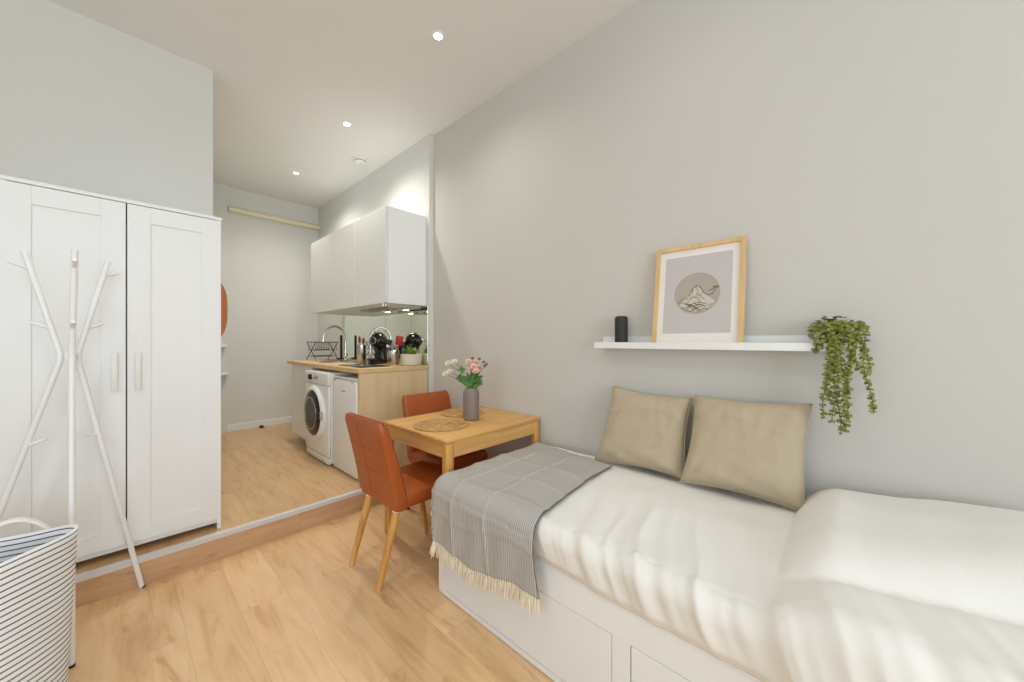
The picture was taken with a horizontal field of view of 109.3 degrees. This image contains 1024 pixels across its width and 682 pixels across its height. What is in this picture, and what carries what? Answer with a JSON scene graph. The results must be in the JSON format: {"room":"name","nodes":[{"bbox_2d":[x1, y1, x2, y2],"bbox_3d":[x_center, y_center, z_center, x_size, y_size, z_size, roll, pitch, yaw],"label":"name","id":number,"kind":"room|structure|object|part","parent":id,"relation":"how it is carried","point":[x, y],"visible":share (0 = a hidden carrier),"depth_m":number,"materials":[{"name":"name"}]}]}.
{"room":"studio apartment","nodes":[
{"label":"studio apartment","id":0,"kind":"room"},
{"bbox_2d":[0,0,212,215],"bbox_3d":[-3.920,-0.397,2.364,2.340,3.047,2.760,0,0,43],"label":"wall partition","id":1,"kind":"structure","parent":0,"point":[87,104],"depth_m":2.19,"materials":[{"name":"paint"}]},
{"bbox_2d":[75,423,360,574],"bbox_3d":[-3.174,1.248,2.807,3.068,0.243,4.425,0,0,43],"label":"floor","id":2,"kind":"structure","parent":0,"point":[267,471],"depth_m":2.91,"materials":[{"name":"brown wood"}]},
{"bbox_2d":[0,174,221,562],"bbox_3d":[-2.196,0.193,2.066,0.527,1.869,0.790,0,0,43],"label":"wardrobe","id":3,"kind":"object","parent":2,"relation":"on","point":[152,369],"visible":0.91,"depth_m":1.87,"materials":[{"name":"white wood"}]},
{"bbox_3d":[-2.159,0.172,1.763,0.018,1.786,0.388,0,0,43],"label":"door","id":4,"kind":"part","parent":3,"relation":"part of","materials":[{"name":"white wood"}]},
{"bbox_3d":[-2.202,-0.733,2.072,0.511,0.018,0.790,0,0,43],"label":"panel","id":5,"kind":"part","parent":3,"relation":"part of","materials":[{"name":"white wood"}]},
{"bbox_3d":[-2.040,0.159,1.863,0.021,0.200,0.024,0,0,43],"label":"handle","id":6,"kind":"part","parent":3,"relation":"part of","materials":[{"name":"white paint"}]},
{"bbox_3d":[-2.377,0.176,2.234,0.005,1.801,0.746,0,0,43],"label":"panel","id":7,"kind":"part","parent":3,"relation":"part of","materials":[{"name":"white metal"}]},
{"bbox_3d":[-1.983,0.159,1.925,0.021,0.200,0.024,0,0,43],"label":"handle","id":8,"kind":"part","parent":3,"relation":"part of","materials":[{"name":"white paint"}]},
{"bbox_3d":[-2.203,1.080,2.073,0.478,0.022,0.746,0,0,43],"label":"panel","id":9,"kind":"part","parent":3,"relation":"part of","materials":[{"name":"white wood"}]},
{"bbox_3d":[-1.891,0.172,2.050,0.018,1.786,0.388,0,0,43],"label":"door","id":10,"kind":"part","parent":3,"relation":"part of","materials":[{"name":"white wood"}]},
{"bbox_3d":[-1.942,0.202,2.352,0.500,1.851,0.018,0,0,43],"label":"panel","id":11,"kind":"part","parent":3,"relation":"part of","materials":[{"name":"white wood"}]},
{"bbox_2d":[75,489,363,582],"bbox_3d":[-2.053,1.136,1.764,0.038,0.026,4.185,0,0,43],"label":"trim","id":12,"kind":"structure","parent":2,"relation":"attached to","point":[126,563],"depth_m":2.08,"materials":[{"name":"metal"}]},
{"bbox_2d":[75,493,379,608],"bbox_3d":[-2.047,1.202,1.758,0.012,0.137,4.185,0,0,43],"label":"step riser","id":13,"kind":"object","parent":2,"relation":"attached to","point":[107,585],"depth_m":2.08,"materials":[{"name":"brown wood"}]},
{"bbox_2d":[292,365,320,440],"bbox_3d":[-2.085,0.695,4.138,0.650,0.865,0.573,0,0,43],"label":"base cabinet","id":14,"kind":"object","parent":2,"relation":"on","point":[298,372],"visible":0.2,"depth_m":3.99,"materials":[{"name":"beige wood"}]},
{"bbox_2d":[287,359,427,373],"bbox_3d":[-1.672,0.242,3.753,1.838,0.038,0.648,0,0,43],"label":"countertop","id":15,"kind":"structure","parent":14,"relation":"on","point":[309,363],"depth_m":3.30,"materials":[{"name":"brown wood"}]},
{"bbox_2d":[306,342,338,360],"bbox_3d":[-2.199,0.116,4.213,0.325,0.214,0.248,0,0,43],"label":"dish rack","id":16,"kind":"object","parent":15,"relation":"on","point":[315,349],"visible":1,"depth_m":4.20,"materials":[{"name":"black metal"}]},
{"bbox_2d":[308,342,336,349],"bbox_3d":[-2.199,0.060,4.213,0.283,0.092,0.224,0,0,43],"label":"wire basket","id":17,"kind":"object","parent":16,"relation":"on","point":[309,342],"depth_m":4.18,"materials":[{"name":"black metal"}]},
{"bbox_2d":[321,325,347,359],"bbox_3d":[-2.015,0.022,4.145,0.114,0.402,0.300,0,0,43],"label":"faucet","id":18,"kind":"object","parent":15,"relation":"on","point":[332,326],"visible":0.98,"depth_m":4.22,"materials":[{"name":"silver metal"}]},
{"bbox_2d":[319,360,356,362],"bbox_3d":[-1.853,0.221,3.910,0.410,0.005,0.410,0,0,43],"label":"sink","id":19,"kind":"object","parent":15,"relation":"in","point":[336,361],"visible":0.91,"depth_m":3.92,"materials":[{"name":"silver metal"}]},
{"bbox_2d":[336,335,342,358],"bbox_3d":[-2.110,0.075,4.485,0.116,0.295,0.116,0,0,43],"label":"paper towel holder","id":20,"kind":"object","parent":15,"relation":"on","point":[340,335],"visible":0.73,"depth_m":4.47,"materials":[{"name":"black metal"}]},
{"bbox_3d":[-2.110,0.070,4.485,0.028,0.283,0.027,0,0,43],"label":"post","id":21,"kind":"part","parent":20,"relation":"part of","materials":[{"name":"black metal"}]},
{"bbox_2d":[357,345,365,362],"bbox_3d":[-1.521,0.131,3.672,0.086,0.185,0.086,0,0,43],"label":"utensil canister","id":22,"kind":"object","parent":15,"relation":"on","point":[361,349],"visible":0.96,"depth_m":3.64,"materials":[{"name":"silver metal"}]},
{"bbox_2d":[339,364,387,367],"bbox_3d":[-1.330,0.220,3.253,0.450,0.007,0.260,0,0,43],"label":"cooktop","id":23,"kind":"object","parent":15,"relation":"in","point":[348,365],"visible":1,"depth_m":3.21,"materials":[{"name":"black glass"}]},
{"bbox_2d":[367,331,390,363],"bbox_3d":[-1.318,0.064,3.630,0.184,0.318,0.285,0,0,15],"label":"coffee machine","id":24,"kind":"object","parent":15,"relation":"on","point":[377,340],"visible":0.84,"depth_m":3.55,"materials":[{"name":"black plastic"}]},
{"bbox_2d":[387,350,398,364],"bbox_3d":[-1.110,0.155,3.394,0.110,0.135,0.110,0,0,43],"label":"utensil canister","id":25,"kind":"object","parent":15,"relation":"on","point":[392,356],"visible":0.97,"depth_m":3.35,"materials":[{"name":"silver metal"}]},
{"bbox_2d":[385,339,391,344],"bbox_3d":[-1.141,0.100,3.358,0.067,0.231,0.048,0,0,-43],"label":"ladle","id":26,"kind":"object","parent":25,"relation":"in","point":[388,341],"visible":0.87,"depth_m":3.34,"materials":[{"name":"plastic"}]},
{"bbox_2d":[395,336,403,349],"bbox_3d":[-1.052,0.083,3.385,0.079,0.266,0.030,0,0,11],"label":"spatula","id":27,"kind":"object","parent":25,"relation":"in","point":[399,339],"visible":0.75,"depth_m":3.38,"materials":[{"name":"plastic"}]},
{"bbox_2d":[400,347,421,365],"bbox_3d":[-0.934,0.136,3.370,0.202,0.175,0.195,0,0,43],"label":"potted plant","id":28,"kind":"object","parent":15,"relation":"on","point":[410,358],"visible":1,"depth_m":3.30,"materials":[{"name":"green plant"}]},
{"bbox_3d":[-0.937,0.172,3.375,0.192,0.102,0.192,0,0,43],"label":"pot","id":29,"kind":"part","parent":28,"relation":"part of","materials":[{"name":"white ceramic"}]},
{"bbox_2d":[303,369,356,464],"bbox_3d":[-1.695,0.707,3.617,0.594,0.840,0.570,0,0,43],"label":"washing machine","id":30,"kind":"object","parent":2,"relation":"on","point":[318,400],"visible":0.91,"depth_m":3.34,"materials":[{"name":"white paint"}]},
{"bbox_3d":[-1.904,0.680,3.425,0.304,0.304,0.004,0,0,43],"label":"door trim","id":31,"kind":"part","parent":30,"relation":"part of","materials":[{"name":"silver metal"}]},
{"bbox_3d":[-1.891,0.680,3.439,0.424,0.424,0.041,0,0,43],"label":"door glass","id":32,"kind":"part","parent":30,"relation":"part of","materials":[{"name":"glass"}]},
{"bbox_3d":[-1.849,0.347,3.451,0.592,0.116,0.028,0,0,43],"label":"control panel","id":33,"kind":"part","parent":30,"relation":"part of","materials":[{"name":"white paint"}]},
{"bbox_3d":[-1.846,1.087,3.455,0.580,0.056,0.022,0,0,43],"label":"kick panel","id":34,"kind":"part","parent":30,"relation":"part of","materials":[{"name":"white paint"}]},
{"bbox_3d":[-1.848,0.731,3.452,0.592,0.643,0.024,0,0,43],"label":"panel","id":35,"kind":"part","parent":30,"relation":"part of","materials":[{"name":"white paint"}]},
{"bbox_2d":[333,374,357,478],"bbox_3d":[-1.243,0.718,3.288,0.476,0.818,0.555,0,0,43],"label":"fridge","id":36,"kind":"object","parent":2,"relation":"on","point":[345,387],"visible":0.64,"depth_m":3.09,"materials":[{"name":"white paint"}]},
{"bbox_3d":[-1.405,0.319,3.114,0.476,0.019,0.048,0,0,43],"label":"trim","id":37,"kind":"part","parent":36,"relation":"part of","materials":[{"name":"white paint"}]},
{"bbox_2d":[358,369,427,480],"bbox_3d":[-1.012,0.695,3.147,0.034,0.865,0.636,0,0,43],"label":"end panel","id":38,"kind":"object","parent":2,"relation":"on","point":[380,394],"visible":0.46,"depth_m":3.09,"materials":[{"name":"brown wood"}]},
{"bbox_2d":[213,182,317,432],"bbox_3d":[-3.300,-0.397,4.810,0.155,3.047,1.665,0,0,43],"label":"wall","id":39,"kind":"structure","parent":0,"point":[271,322],"depth_m":4.77,"materials":[{"name":"paint"}]},
{"bbox_2d":[221,284,228,335],"bbox_3d":[-2.491,-0.260,3.048,0.120,0.670,0.186,0,0,43],"label":"mirror","id":40,"kind":"object","parent":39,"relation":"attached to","point":[224,308],"visible":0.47,"depth_m":3.04,"materials":[{"name":"orange wood"}]},
{"bbox_2d":[228,416,291,431],"bbox_3d":[-3.168,1.085,4.880,0.012,0.085,1.052,0,0,43],"label":"baseboard","id":41,"kind":"structure","parent":39,"relation":"attached to","point":[248,425],"depth_m":4.73,"materials":[{"name":"white paint"}]},
{"bbox_2d":[228,206,319,229],"bbox_3d":[-3.146,-1.635,4.863,0.076,0.076,1.043,0,0,43],"label":"pipe","id":42,"kind":"object","parent":39,"relation":"attached to","point":[230,208],"visible":1,"depth_m":4.80,"materials":[{"name":"beige paint"}]},
{"bbox_2d":[68,498,553,681],"bbox_3d":[0.231,1.320,-0.361,6.210,0.100,4.425,0,0,43],"label":"floor","id":43,"kind":"structure","parent":0,"point":[293,607],"depth_m":1.64,"materials":[{"name":"brown wood"}]},
{"bbox_2d":[0,516,77,681],"bbox_3d":[-1.670,0.939,1.060,0.370,0.662,0.515,0,0,43],"label":"laundry basket","id":44,"kind":"object","parent":43,"relation":"on","point":[37,569],"visible":1,"depth_m":1.15,"materials":[{"name":"white fabric"}]},
{"bbox_3d":[-1.705,0.669,1.236,0.041,0.124,0.210,0,0,43],"label":"handle","id":45,"kind":"part","parent":44,"relation":"part of","materials":[{"name":"white fabric"}]},
{"bbox_2d":[0,249,144,668],"bbox_3d":[-1.931,0.446,1.513,0.470,1.654,0.583,0,0,43],"label":"coat rack","id":46,"kind":"object","parent":43,"relation":"on","point":[74,355],"visible":0.95,"depth_m":1.55,"materials":[{"name":"white wood"}]},
{"bbox_2d":[345,412,441,592],"bbox_3d":[-0.625,0.842,2.124,0.425,0.864,0.534,0,0,43],"label":"dining chair","id":47,"kind":"object","parent":43,"relation":"on","point":[381,477],"visible":0.86,"depth_m":1.94,"materials":[{"name":"orange leather"}]},
{"bbox_3d":[-0.864,1.077,2.090,0.044,0.394,0.143,0,0,43],"label":"leg","id":48,"kind":"part","parent":47,"relation":"part of","materials":[{"name":"brown wood"}]},
{"bbox_3d":[-0.749,0.647,1.991,0.425,0.475,0.170,0,0,43],"label":"backrest","id":49,"kind":"part","parent":47,"relation":"part of","materials":[{"name":"orange leather"}]},
{"bbox_3d":[-0.642,1.077,1.884,0.044,0.394,0.143,0,0,43],"label":"leg","id":50,"kind":"part","parent":47,"relation":"part of","materials":[{"name":"brown wood"}]},
{"bbox_3d":[-0.590,0.841,2.162,0.422,0.089,0.425,0,0,43],"label":"seat","id":51,"kind":"part","parent":47,"relation":"part of","materials":[{"name":"orange leather"}]},
{"bbox_3d":[-0.593,1.077,2.386,0.041,0.392,0.109,0,0,35],"label":"leg","id":52,"kind":"part","parent":47,"relation":"part of","materials":[{"name":"brown wood"}]},
{"bbox_2d":[402,390,487,509],"bbox_3d":[-0.498,0.842,2.693,0.534,0.864,0.425,0,0,43],"label":"dining chair","id":53,"kind":"object","parent":43,"relation":"on","point":[437,401],"visible":0.26,"depth_m":2.69,"materials":[{"name":"orange leather"}]},
{"bbox_3d":[-0.631,0.647,2.817,0.170,0.475,0.425,0,0,43],"label":"backrest","id":54,"kind":"part","parent":53,"relation":"part of","materials":[{"name":"orange leather"}]},
{"bbox_3d":[-0.460,0.841,2.658,0.425,0.089,0.422,0,0,43],"label":"seat","id":55,"kind":"part","parent":53,"relation":"part of","materials":[{"name":"orange leather"}]},
{"bbox_2d":[383,406,540,533],"bbox_3d":[-0.324,0.899,2.455,0.690,0.742,0.804,0,0,43],"label":"dining table","id":56,"kind":"object","parent":43,"relation":"on","point":[493,427],"visible":0.47,"depth_m":2.24,"materials":[{"name":"brown wood"}]},
{"bbox_3d":[-0.808,0.909,2.397,0.052,0.721,0.052,0,0,43],"label":"leg","id":57,"kind":"part","parent":56,"relation":"part of","materials":[{"name":"brown wood"}]},
{"bbox_2d":[413,418,468,431],"bbox_3d":[-0.442,0.523,2.272,0.340,0.009,0.340,0,0,43],"label":"placemat","id":58,"kind":"object","parent":56,"relation":"on","point":[441,424],"visible":1,"depth_m":2.24,"materials":[{"name":"wicker"}]},
{"bbox_3d":[-0.347,0.909,1.968,0.052,0.721,0.052,0,0,43],"label":"leg","id":59,"kind":"part","parent":56,"relation":"part of","materials":[{"name":"brown wood"}]},
{"bbox_2d":[440,408,483,416],"bbox_3d":[-0.368,0.523,2.665,0.320,0.009,0.320,0,0,43],"label":"placemat","id":60,"kind":"object","parent":56,"relation":"on","point":[454,412],"visible":0.59,"depth_m":2.63,"materials":[{"name":"wicker"}]},
{"bbox_2d":[463,387,478,420],"bbox_3d":[-0.275,0.421,2.446,0.110,0.214,0.110,0,0,43],"label":"vase","id":61,"kind":"object","parent":56,"relation":"on","point":[470,395],"visible":0.94,"depth_m":2.40,"materials":[{"name":"grey ceramic"}]},
{"bbox_2d":[442,357,487,387],"bbox_3d":[-0.311,0.297,2.441,0.306,0.383,0.115,0,0,3],"label":"bunch","id":62,"kind":"object","parent":61,"relation":"in","point":[473,380],"visible":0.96,"depth_m":2.43,"materials":[{"name":"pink plant"}]},
{"bbox_3d":[0.160,0.909,2.513,0.052,0.721,0.052,0,0,43],"label":"leg","id":63,"kind":"part","parent":56,"relation":"part of","materials":[{"name":"brown wood"}]},
{"bbox_2d":[439,550,761,681],"bbox_3d":[0.685,0.988,1.447,2.088,0.565,0.862,0,0,43],"label":"daybed","id":64,"kind":"object","parent":43,"relation":"on","point":[578,634],"visible":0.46,"depth_m":1.27,"materials":[{"name":"white wood"}]},
{"bbox_3d":[-0.068,0.986,2.148,0.030,0.561,0.862,0,0,43],"label":"panel","id":65,"kind":"part","parent":64,"relation":"part of","materials":[{"name":"white wood"}]},
{"bbox_3d":[0.005,1.103,1.506,0.896,0.274,0.019,0,0,43],"label":"drawer","id":66,"kind":"part","parent":64,"relation":"part of","materials":[{"name":"white wood"}]},
{"bbox_3d":[0.711,1.103,0.849,0.896,0.274,0.019,0,0,43],"label":"drawer","id":67,"kind":"part","parent":64,"relation":"part of","materials":[{"name":"white wood"}]},
{"bbox_3d":[0.687,0.805,1.452,2.003,0.166,0.802,0,0,43],"label":"mattress","id":68,"kind":"object","parent":64,"relation":"in","visible":0},
{"bbox_2d":[533,447,1023,681],"bbox_3d":[0.656,0.803,1.405,2.046,0.606,0.949,0,0,43],"label":"duvet","id":69,"kind":"object","parent":68,"relation":"on","point":[846,585],"visible":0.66,"depth_m":0.99,"materials":[{"name":"white fabric"}]},
{"bbox_2d":[430,442,611,614],"bbox_3d":[0.102,0.848,1.868,0.743,0.417,0.851,0,0,43],"label":"throw blanket","id":70,"kind":"object","parent":69,"relation":"on","point":[486,514],"visible":1,"depth_m":1.61,"materials":[{"name":"grey fabric"}]},
{"bbox_3d":[0.293,0.794,1.613,0.038,0.301,0.711,0,0,37],"label":"edge trim","id":71,"kind":"part","parent":70,"relation":"part of","materials":[{"name":"grey fabric"}]},
{"bbox_2d":[594,385,692,477],"bbox_3d":[0.684,0.463,1.916,0.484,0.415,0.207,0,0,43],"label":"cushion","id":72,"kind":"object","parent":69,"relation":"on","point":[643,430],"visible":1,"depth_m":1.84,"materials":[{"name":"beige fabric"}]},
{"bbox_2d":[680,394,812,510],"bbox_3d":[1.006,0.459,1.582,0.462,0.406,0.237,0,0,43],"label":"cushion","id":73,"kind":"object","parent":69,"relation":"on","point":[748,448],"visible":0.98,"depth_m":1.51,"materials":[{"name":"beige fabric"}]},
{"bbox_2d":[48,0,638,208],"bbox_3d":[-0.897,-1.970,0.688,9.290,0.100,4.425,0,0,43],"label":"ceiling","id":74,"kind":"structure","parent":0,"point":[287,74],"depth_m":2.48,"materials":[{"name":"paint"}]},
{"bbox_2d":[342,121,351,126],"bbox_3d":[-1.461,-1.917,3.211,0.084,0.005,0.084,0,0,43],"label":"recessed light","id":75,"kind":"object","parent":74,"relation":"in","point":[345,123],"visible":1,"depth_m":3.21,"materials":[{"name":"beige"}]},
{"bbox_2d":[352,156,367,164],"bbox_3d":[-1.610,-1.900,3.848,0.156,0.040,0.156,0,0,43],"label":"smoke detector","id":76,"kind":"object","parent":74,"relation":"attached to","point":[358,160],"visible":1,"depth_m":3.81,"materials":[{"name":"white paint"}]},
{"bbox_2d":[431,30,444,41],"bbox_3d":[-0.466,-1.917,2.285,0.084,0.005,0.084,0,0,43],"label":"recessed light","id":77,"kind":"object","parent":74,"relation":"in","point":[436,35],"visible":1,"depth_m":2.28,"materials":[{"name":"beige"}]},
{"bbox_2d":[318,134,432,391],"bbox_3d":[-1.775,-0.397,4.333,2.798,3.047,0.045,0,0,43],"label":"wall","id":78,"kind":"structure","parent":0,"point":[405,182],"depth_m":3.79,"materials":[{"name":"paint"}]},
{"bbox_2d":[311,234,361,314],"bbox_3d":[-2.046,-0.745,4.275,0.588,0.834,0.401,0,0,43],"label":"upper cabinet","id":79,"kind":"object","parent":78,"relation":"attached to","point":[320,249],"visible":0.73,"depth_m":4.12,"materials":[{"name":"white laminate"}]},
{"bbox_3d":[-2.175,-0.745,4.136,0.586,0.830,0.020,0,0,43],"label":"door","id":80,"kind":"part","parent":79,"relation":"part of","materials":[{"name":"white wood"}]},
{"bbox_2d":[330,221,368,312],"bbox_3d":[-1.607,-0.745,3.866,0.608,0.834,0.401,0,0,43],"label":"upper cabinet","id":81,"kind":"object","parent":78,"relation":"attached to","point":[342,241],"visible":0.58,"depth_m":3.71,"materials":[{"name":"white laminate"}]},
{"bbox_3d":[-1.736,-0.745,3.727,0.606,0.830,0.020,0,0,43],"label":"door","id":82,"kind":"part","parent":81,"relation":"part of","materials":[{"name":"white wood"}]},
{"bbox_2d":[352,303,420,312],"bbox_3d":[-1.191,-0.306,3.421,0.616,0.040,0.375,0,0,43],"label":"hood","id":83,"kind":"object","parent":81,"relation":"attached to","point":[380,307],"visible":1,"depth_m":3.29,"materials":[{"name":"silver metal"}]},
{"bbox_2d":[345,306,427,364],"bbox_3d":[-1.458,-0.052,4.003,1.850,0.545,0.005,0,0,43],"label":"backsplash","id":84,"kind":"structure","parent":78,"relation":"attached to","point":[412,325],"depth_m":3.81,"materials":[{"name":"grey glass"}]},
{"bbox_2d":[355,205,425,306],"bbox_3d":[-1.162,-0.745,3.452,0.603,0.834,0.401,0,0,43],"label":"upper cabinet","id":85,"kind":"object","parent":78,"relation":"attached to","point":[390,242],"visible":0.86,"depth_m":3.25,"materials":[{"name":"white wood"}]},
{"bbox_3d":[-1.292,-0.745,3.313,0.601,0.830,0.020,0,0,43],"label":"door","id":86,"kind":"part","parent":85,"relation":"part of","materials":[{"name":"white wood"}]},
{"bbox_2d":[433,0,1023,510],"bbox_3d":[0.614,-0.325,2.223,9.170,3.190,0.120,0,0,43],"label":"wall","id":87,"kind":"structure","parent":0,"point":[867,155],"depth_m":1.61,"materials":[{"name":"grey paint"}]},
{"bbox_2d":[594,335,848,351],"bbox_3d":[0.915,0.008,1.777,1.091,0.066,0.120,0,0,43],"label":"ledge","id":88,"kind":"object","parent":87,"relation":"attached to","point":[761,342],"visible":0.72,"depth_m":1.65,"materials":[{"name":"white paint"}]},
{"bbox_2d":[615,316,627,341],"bbox_3d":[0.615,-0.054,2.044,0.072,0.170,0.072,0,0,43],"label":"speaker","id":89,"kind":"object","parent":88,"relation":"on","point":[621,322],"visible":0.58,"depth_m":2.01},
{"bbox_2d":[652,236,746,342],"bbox_3d":[0.908,-0.225,1.786,0.408,0.518,0.098,0,0,43],"label":"framed print","id":90,"kind":"object","parent":88,"relation":"on","point":[700,289],"visible":0.92,"depth_m":1.77,"materials":[{"name":"brown wood"}]},
{"bbox_3d":[0.952,0.003,1.816,1.091,0.056,0.012,0,0,43],"label":"rail","id":91,"kind":"part","parent":88,"relation":"part of","materials":[{"name":"white paint"}]},
{"bbox_2d":[806,316,876,434],"bbox_3d":[1.273,0.128,1.411,0.206,0.457,0.154,0,0,43],"label":"trailing plant","id":92,"kind":"object","parent":88,"relation":"on","point":[836,333],"visible":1,"depth_m":1.37,"materials":[{"name":"green plant"}]},
{"bbox_3d":[1.278,-0.009,1.440,0.104,0.080,0.104,0,0,43],"label":"pot","id":93,"kind":"part","parent":92,"relation":"part of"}
]}

